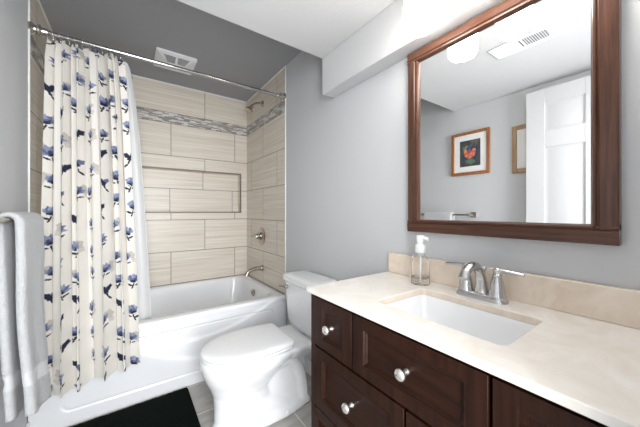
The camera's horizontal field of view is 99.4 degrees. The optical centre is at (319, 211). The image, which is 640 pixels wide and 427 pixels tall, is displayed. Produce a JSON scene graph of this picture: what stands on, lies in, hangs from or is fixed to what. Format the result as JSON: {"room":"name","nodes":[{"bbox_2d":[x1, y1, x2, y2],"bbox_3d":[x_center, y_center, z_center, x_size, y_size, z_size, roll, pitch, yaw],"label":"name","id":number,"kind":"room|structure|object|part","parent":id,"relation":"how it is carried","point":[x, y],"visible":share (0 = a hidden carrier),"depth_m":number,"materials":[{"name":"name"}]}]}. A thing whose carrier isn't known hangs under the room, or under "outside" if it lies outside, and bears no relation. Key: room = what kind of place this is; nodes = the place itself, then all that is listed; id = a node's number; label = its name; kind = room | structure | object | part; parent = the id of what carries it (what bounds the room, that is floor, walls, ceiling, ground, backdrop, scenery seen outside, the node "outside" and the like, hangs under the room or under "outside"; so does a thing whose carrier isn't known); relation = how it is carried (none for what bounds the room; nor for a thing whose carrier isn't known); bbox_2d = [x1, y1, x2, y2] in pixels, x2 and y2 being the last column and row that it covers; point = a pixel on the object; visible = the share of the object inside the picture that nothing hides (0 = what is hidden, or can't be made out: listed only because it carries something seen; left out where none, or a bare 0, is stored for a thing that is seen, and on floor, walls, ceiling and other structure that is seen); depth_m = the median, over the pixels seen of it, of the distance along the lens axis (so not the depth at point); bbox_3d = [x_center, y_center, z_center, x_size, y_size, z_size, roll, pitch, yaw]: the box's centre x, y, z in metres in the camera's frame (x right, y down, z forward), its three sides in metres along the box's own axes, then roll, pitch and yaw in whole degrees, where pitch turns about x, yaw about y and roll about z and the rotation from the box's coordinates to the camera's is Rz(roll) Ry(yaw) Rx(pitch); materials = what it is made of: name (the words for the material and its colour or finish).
{"room":"bathroom","nodes":[
{"label":"bathroom","id":0,"kind":"room"},
{"bbox_2d":[0,0,54,426],"bbox_3d":[-1.292,-0.023,0.995,0.100,2.436,3.356,0,0,-35],"label":"wall","id":1,"kind":"structure","parent":0,"point":[13,13],"depth_m":1.30,"materials":[{"name":"grey paint"}]},
{"bbox_2d":[0,218,13,222],"bbox_3d":[-1.143,0.029,0.965,0.110,0.048,0.519,0,0,-35],"label":"towel bar","id":2,"kind":"object","parent":1,"relation":"attached to","point":[2,220],"visible":0.2,"depth_m":0.89,"materials":[{"name":"silver metal"}]},
{"bbox_2d":[0,212,51,422],"bbox_3d":[-1.126,0.399,1.041,0.104,0.798,0.301,0,0,-35],"label":"bath towel","id":3,"kind":"object","parent":2,"relation":"hanging from","point":[25,371],"visible":0.98,"depth_m":0.95,"materials":[{"name":"white fabric"}]},
{"bbox_2d":[28,0,29,211],"bbox_3d":[-1.533,-0.253,1.429,0.008,1.976,0.011,0,0,-35],"label":"trim","id":4,"kind":"structure","parent":1,"relation":"attached to","point":[28,0],"depth_m":1.43,"materials":[{"name":"white"}]},
{"bbox_2d":[30,35,44,73],"bbox_3d":[-1.806,-0.907,1.811,0.002,0.101,0.927,0,0,-35],"label":"trim","id":5,"kind":"structure","parent":1,"relation":"attached to","point":[36,53],"depth_m":1.57,"materials":[{"name":"tile"}]},
{"bbox_2d":[27,21,285,101],"bbox_3d":[-0.927,-0.981,1.885,1.524,0.072,0.072,0,0,-35],"label":"curtain rod","id":6,"kind":"object","parent":1,"relation":"attached to","point":[37,29],"visible":1,"depth_m":1.72,"materials":[{"name":"silver metal"}]},
{"bbox_2d":[41,39,139,398],"bbox_3d":[-1.284,0.008,1.544,0.430,1.930,0.201,0,0,-35],"label":"shower curtain","id":7,"kind":"object","parent":6,"relation":"hanging from","point":[91,286],"visible":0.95,"depth_m":1.53,"materials":[{"name":"fabric"}]},
{"bbox_2d":[124,62,151,320],"bbox_3d":[-1.322,-0.080,1.697,0.464,1.750,0.056,0,0,-35],"label":"liner","id":8,"kind":"object","parent":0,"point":[143,281],"visible":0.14,"depth_m":1.79,"materials":[{"name":"grey plastic"}]},
{"bbox_2d":[40,0,301,101],"bbox_3d":[-1.050,-1.281,2.060,1.724,0.080,1.895,0,0,-35],"label":"ceiling","id":9,"kind":"structure","parent":0,"point":[222,48],"depth_m":1.94,"materials":[{"name":"grey paint"}]},
{"bbox_2d":[153,47,196,74],"bbox_3d":[-1.198,-1.214,2.239,0.290,0.053,0.290,0,0,-35],"label":"exhaust fan","id":10,"kind":"object","parent":9,"relation":"attached to","point":[163,55],"visible":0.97,"depth_m":2.16,"materials":[{"name":"white plastic"}]},
{"bbox_2d":[132,76,246,286],"bbox_3d":[-1.524,-0.023,2.732,1.524,2.436,0.250,0,0,-35],"label":"wall","id":11,"kind":"structure","parent":0,"point":[182,247],"depth_m":2.76,"materials":[{"name":"beige tile"}]},
{"bbox_2d":[38,0,284,102],"bbox_3d":[-1.185,-1.236,2.250,1.524,0.009,0.929,0,0,-35],"label":"trim","id":12,"kind":"structure","parent":11,"relation":"attached to","point":[38,0],"depth_m":2.58,"materials":[{"name":"white"}]},
{"bbox_2d":[136,107,246,135],"bbox_3d":[-1.452,-0.907,2.629,1.524,0.101,0.002,0,0,-35],"label":"trim","id":13,"kind":"structure","parent":11,"relation":"attached to","point":[143,113],"depth_m":2.72,"materials":[{"name":"tile"}]},
{"bbox_2d":[142,166,240,212],"bbox_3d":[-1.350,-0.205,2.707,1.142,0.436,0.015,0,0,-35],"label":"trim","id":14,"kind":"structure","parent":11,"relation":"attached to","point":[142,166],"depth_m":2.78,"materials":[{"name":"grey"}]},
{"bbox_2d":[69,371,310,426],"bbox_3d":[-0.629,1.235,1.463,1.724,0.080,3.356,0,0,-35],"label":"floor","id":15,"kind":"structure","parent":0,"point":[201,396],"depth_m":1.63,"materials":[{"name":"grey tile"}]},
{"bbox_2d":[70,387,200,426],"bbox_3d":[-1.033,1.183,1.399,0.730,0.020,0.538,0,0,-35],"label":"bath mat","id":16,"kind":"object","parent":15,"relation":"on","point":[175,408],"visible":1,"depth_m":1.56,"materials":[{"name":"black fabric"}]},
{"bbox_2d":[28,274,286,426],"bbox_3d":[-1.172,0.950,2.233,1.518,0.490,0.966,0,0,-35],"label":"bathtub","id":17,"kind":"object","parent":15,"relation":"on","point":[187,316],"visible":0.52,"depth_m":1.83,"materials":[{"name":"white ceramic"}]},
{"bbox_2d":[139,274,285,326],"bbox_3d":[-1.177,0.887,2.239,1.518,0.365,0.950,0,0,-35],"label":"basin","id":18,"kind":"object","parent":17,"relation":"in","point":[239,300],"depth_m":2.47,"materials":[{"name":"white ceramic"}]},
{"bbox_2d":[200,270,336,426],"bbox_3d":[-0.312,0.813,1.644,0.773,0.764,0.420,0,0,-35],"label":"toilet","id":19,"kind":"object","parent":15,"relation":"on","point":[255,376],"visible":0.95,"depth_m":1.53,"materials":[{"name":"white ceramic"}]},
{"bbox_3d":[-0.432,0.779,1.559,0.473,0.026,0.356,0,0,-35],"label":"seat","id":20,"kind":"part","parent":19,"relation":"part of","materials":[{"name":"white plastic"}]},
{"bbox_3d":[-0.430,0.753,1.561,0.482,0.025,0.360,0,0,-35],"label":"lid","id":21,"kind":"part","parent":19,"relation":"part of","materials":[{"name":"white plastic"}]},
{"bbox_3d":[-0.325,0.993,1.635,0.741,0.404,0.352,0,0,-35],"label":"bowl","id":22,"kind":"part","parent":19,"relation":"part of","materials":[{"name":"white ceramic"}]},
{"bbox_3d":[-0.070,0.637,1.815,0.181,0.308,0.396,0,0,-35],"label":"tank","id":23,"kind":"part","parent":19,"relation":"part of","materials":[{"name":"white ceramic"}]},
{"bbox_3d":[-0.075,0.457,1.811,0.195,0.052,0.420,0,0,-35],"label":"tank lid","id":24,"kind":"part","parent":19,"relation":"part of","materials":[{"name":"white ceramic"}]},
{"bbox_2d":[311,294,607,426],"bbox_3d":[0.405,0.759,0.851,0.496,0.872,0.911,0,0,-35],"label":"vanity cabinet","id":25,"kind":"object","parent":15,"relation":"on","point":[365,372],"visible":0.82,"depth_m":0.74,"materials":[{"name":"brown wood"}]},
{"bbox_3d":[-0.001,0.995,1.091,0.050,0.400,0.050,0,0,-35],"label":"leg","id":26,"kind":"part","parent":25,"relation":"part of","materials":[{"name":"brown wood"}]},
{"bbox_3d":[0.029,0.430,0.988,0.040,0.033,0.033,0,0,-35],"label":"knob","id":27,"kind":"part","parent":25,"relation":"part of","materials":[{"name":"silver metal"}]},
{"bbox_3d":[0.049,0.430,0.994,0.020,0.118,0.126,0,0,-35],"label":"panel","id":28,"kind":"part","parent":25,"relation":"part of","materials":[{"name":"brown wood"}]},
{"bbox_3d":[0.049,0.430,0.994,0.020,0.186,0.216,0,0,-35],"label":"drawer","id":29,"kind":"part","parent":25,"relation":"part of","materials":[{"name":"brown wood"}]},
{"bbox_3d":[0.093,0.647,0.898,0.040,0.033,0.033,0,0,-35],"label":"knob","id":30,"kind":"part","parent":25,"relation":"part of","materials":[{"name":"silver metal"}]},
{"bbox_3d":[0.110,0.647,0.908,0.020,0.156,0.336,0,0,-35],"label":"panel","id":31,"kind":"part","parent":25,"relation":"part of","materials":[{"name":"brown wood"}]},
{"bbox_3d":[0.109,0.647,0.908,0.020,0.232,0.426,0,0,-35],"label":"drawer","id":32,"kind":"part","parent":25,"relation":"part of","materials":[{"name":"brown wood"}]},
{"bbox_3d":[0.218,0.430,0.720,0.040,0.033,0.033,0,0,-35],"label":"knob","id":33,"kind":"part","parent":25,"relation":"part of","materials":[{"name":"silver metal"}]},
{"bbox_3d":[0.235,0.430,0.731,0.020,0.118,0.322,0,0,-35],"label":"panel","id":34,"kind":"part","parent":25,"relation":"part of","materials":[{"name":"brown wood"}]},
{"bbox_3d":[0.360,0.647,0.554,0.020,0.232,0.426,0,0,-35],"label":"drawer","id":35,"kind":"part","parent":25,"relation":"part of","materials":[{"name":"brown wood"}]},
{"bbox_3d":[0.234,0.430,0.731,0.020,0.186,0.412,0,0,-35],"label":"drawer","id":36,"kind":"part","parent":25,"relation":"part of","materials":[{"name":"brown wood"}]},
{"bbox_2d":[307,252,639,426],"bbox_3d":[0.418,0.265,0.862,0.503,0.120,0.923,0,0,-35],"label":"countertop","id":37,"kind":"structure","parent":25,"relation":"on","point":[581,355],"depth_m":0.69,"materials":[{"name":"beige stone"}]},
{"bbox_2d":[411,235,429,285],"bbox_3d":[0.424,0.201,1.139,0.074,0.204,0.079,0,0,-35],"label":"soap dispenser","id":38,"kind":"object","parent":37,"relation":"on","point":[420,264],"visible":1,"depth_m":1.12,"materials":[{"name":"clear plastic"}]},
{"bbox_2d":[411,253,429,285],"bbox_3d":[0.423,0.234,1.141,0.074,0.138,0.074,0,0,-35],"label":"bottle","id":39,"kind":"object","parent":38,"relation":"on","point":[420,264],"depth_m":1.11,"materials":[{"name":"clear glass"}]},
{"bbox_2d":[386,294,535,345],"bbox_3d":[0.409,0.393,0.842,0.275,0.134,0.399,0,0,-35],"label":"sink","id":40,"kind":"object","parent":37,"relation":"in","point":[494,328],"visible":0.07,"depth_m":0.92,"materials":[{"name":"white ceramic"}]},
{"bbox_2d":[445,262,524,304],"bbox_3d":[0.561,0.236,0.955,0.195,0.133,0.195,0,0,8],"label":"sink faucet","id":41,"kind":"object","parent":37,"relation":"on","point":[496,294],"visible":1,"depth_m":0.91,"materials":[{"name":"grey metal"}]},
{"bbox_3d":[0.518,0.199,1.023,0.026,0.022,0.089,0,0,-35],"label":"lever","id":42,"kind":"part","parent":41,"relation":"part of","materials":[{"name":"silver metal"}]},
{"bbox_3d":[0.536,0.246,0.997,0.054,0.077,0.054,0,0,-35],"label":"handle","id":43,"kind":"part","parent":41,"relation":"part of","materials":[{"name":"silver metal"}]},
{"bbox_3d":[0.525,0.231,0.925,0.160,0.122,0.051,0,0,-35],"label":"spout","id":44,"kind":"part","parent":41,"relation":"part of","materials":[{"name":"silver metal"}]},
{"bbox_3d":[0.566,0.293,0.954,0.058,0.020,0.166,0,0,-35],"label":"plate","id":45,"kind":"part","parent":41,"relation":"part of","materials":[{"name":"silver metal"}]},
{"bbox_3d":[0.596,0.246,0.912,0.054,0.077,0.054,0,0,-35],"label":"handle","id":46,"kind":"part","parent":41,"relation":"part of","materials":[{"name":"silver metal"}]},
{"bbox_3d":[0.615,0.199,0.886,0.026,0.022,0.089,0,0,-35],"label":"lever","id":47,"kind":"part","parent":41,"relation":"part of","materials":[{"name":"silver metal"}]},
{"bbox_3d":[0.420,0.430,0.468,0.020,0.118,0.126,0,0,-35],"label":"panel","id":48,"kind":"part","parent":25,"relation":"part of","materials":[{"name":"brown wood"}]},
{"bbox_3d":[0.420,0.430,0.468,0.020,0.186,0.216,0,0,-35],"label":"drawer","id":49,"kind":"part","parent":25,"relation":"part of","materials":[{"name":"brown wood"}]},
{"bbox_2d":[177,0,395,58],"bbox_3d":[-0.097,-1.144,0.710,1.724,0.354,1.511,0,0,-35],"label":"ceiling","id":50,"kind":"structure","parent":0,"point":[314,27],"depth_m":1.34,"materials":[{"name":"grey paint"}]},
{"bbox_2d":[247,0,639,360],"bbox_3d":[0.035,-0.023,1.931,0.100,2.436,3.356,0,0,-35],"label":"wall","id":51,"kind":"structure","parent":0,"point":[347,153],"depth_m":1.57,"materials":[{"name":"grey paint"}]},
{"bbox_2d":[244,265,263,276],"bbox_3d":[-0.648,0.578,2.652,0.184,0.098,0.062,0,0,-35],"label":"tub spout","id":52,"kind":"object","parent":51,"relation":"attached to","point":[261,267],"visible":1,"depth_m":2.64,"materials":[{"name":"silver metal"}]},
{"bbox_2d":[245,100,263,113],"bbox_3d":[-0.645,-1.031,2.654,0.178,0.152,0.080,0,0,-35],"label":"sprayer","id":53,"kind":"object","parent":51,"relation":"attached to","point":[248,109],"visible":1,"depth_m":2.63,"materials":[{"name":"silver metal"}]},
{"bbox_2d":[252,227,264,244],"bbox_3d":[-0.615,0.245,2.699,0.076,0.178,0.178,0,0,-35],"label":"shower valve","id":54,"kind":"object","parent":51,"relation":"attached to","point":[260,236],"visible":1,"depth_m":2.68,"materials":[{"name":"silver metal"}]},
{"bbox_2d":[247,101,284,134],"bbox_3d":[-0.562,-0.907,2.688,0.002,0.101,0.927,0,0,-35],"label":"trim","id":55,"kind":"structure","parent":51,"relation":"attached to","point":[278,109],"depth_m":2.60,"materials":[{"name":"tile"}]},
{"bbox_2d":[285,65,285,294],"bbox_3d":[-0.294,-0.253,2.304,0.008,1.976,0.011,0,0,-35],"label":"trim","id":56,"kind":"structure","parent":51,"relation":"attached to","point":[285,65],"depth_m":2.30,"materials":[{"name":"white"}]},
{"bbox_2d":[305,357,310,375],"bbox_3d":[0.035,1.145,1.834,0.012,0.100,1.097,0,0,-35],"label":"baseboard","id":57,"kind":"structure","parent":51,"relation":"attached to","point":[307,361],"depth_m":2.00,"materials":[{"name":"white"}]},
{"bbox_2d":[322,0,504,97],"bbox_3d":[0.457,-0.853,1.166,0.093,0.229,1.403,0,0,-35],"label":"soffit","id":58,"kind":"structure","parent":51,"relation":"attached to","point":[383,42],"depth_m":1.33,"materials":[{"name":"grey paint"}]},
{"bbox_2d":[403,0,436,36],"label":"vanity light","id":59,"kind":"object","parent":51,"relation":"attached to","point":[419,18],"depth_m":1.00,"materials":[{"name":"white glass"}]},
{"bbox_3d":[0.384,-0.758,1.040,0.122,0.121,0.122,0,0,-35],"label":"lamp shade","id":60,"kind":"part","parent":59,"relation":"part of","materials":[{"name":"white"}]},
{"bbox_2d":[407,0,620,245],"bbox_3d":[0.610,-0.320,0.996,0.034,0.821,0.666,0,0,-35],"label":"wall mirror","id":61,"kind":"object","parent":51,"relation":"attached to","point":[514,111],"visible":1,"depth_m":0.90,"materials":[{"name":"brown wood"}]},
{"bbox_3d":[0.610,-0.702,0.996,0.034,0.056,0.666,0,0,-35],"label":"rail","id":62,"kind":"part","parent":61,"relation":"part of","materials":[{"name":"wood"}]},
{"bbox_3d":[0.610,0.063,0.996,0.034,0.056,0.666,0,0,-35],"label":"rail","id":63,"kind":"part","parent":61,"relation":"part of","materials":[{"name":"wood"}]},
{"bbox_2d":[388,252,639,328],"bbox_3d":[0.617,0.254,1.000,0.020,0.098,0.918,0,0,-35],"label":"backsplash","id":64,"kind":"structure","parent":51,"relation":"attached to","point":[611,304],"depth_m":0.82,"materials":[{"name":"beige stone"}]}
]}

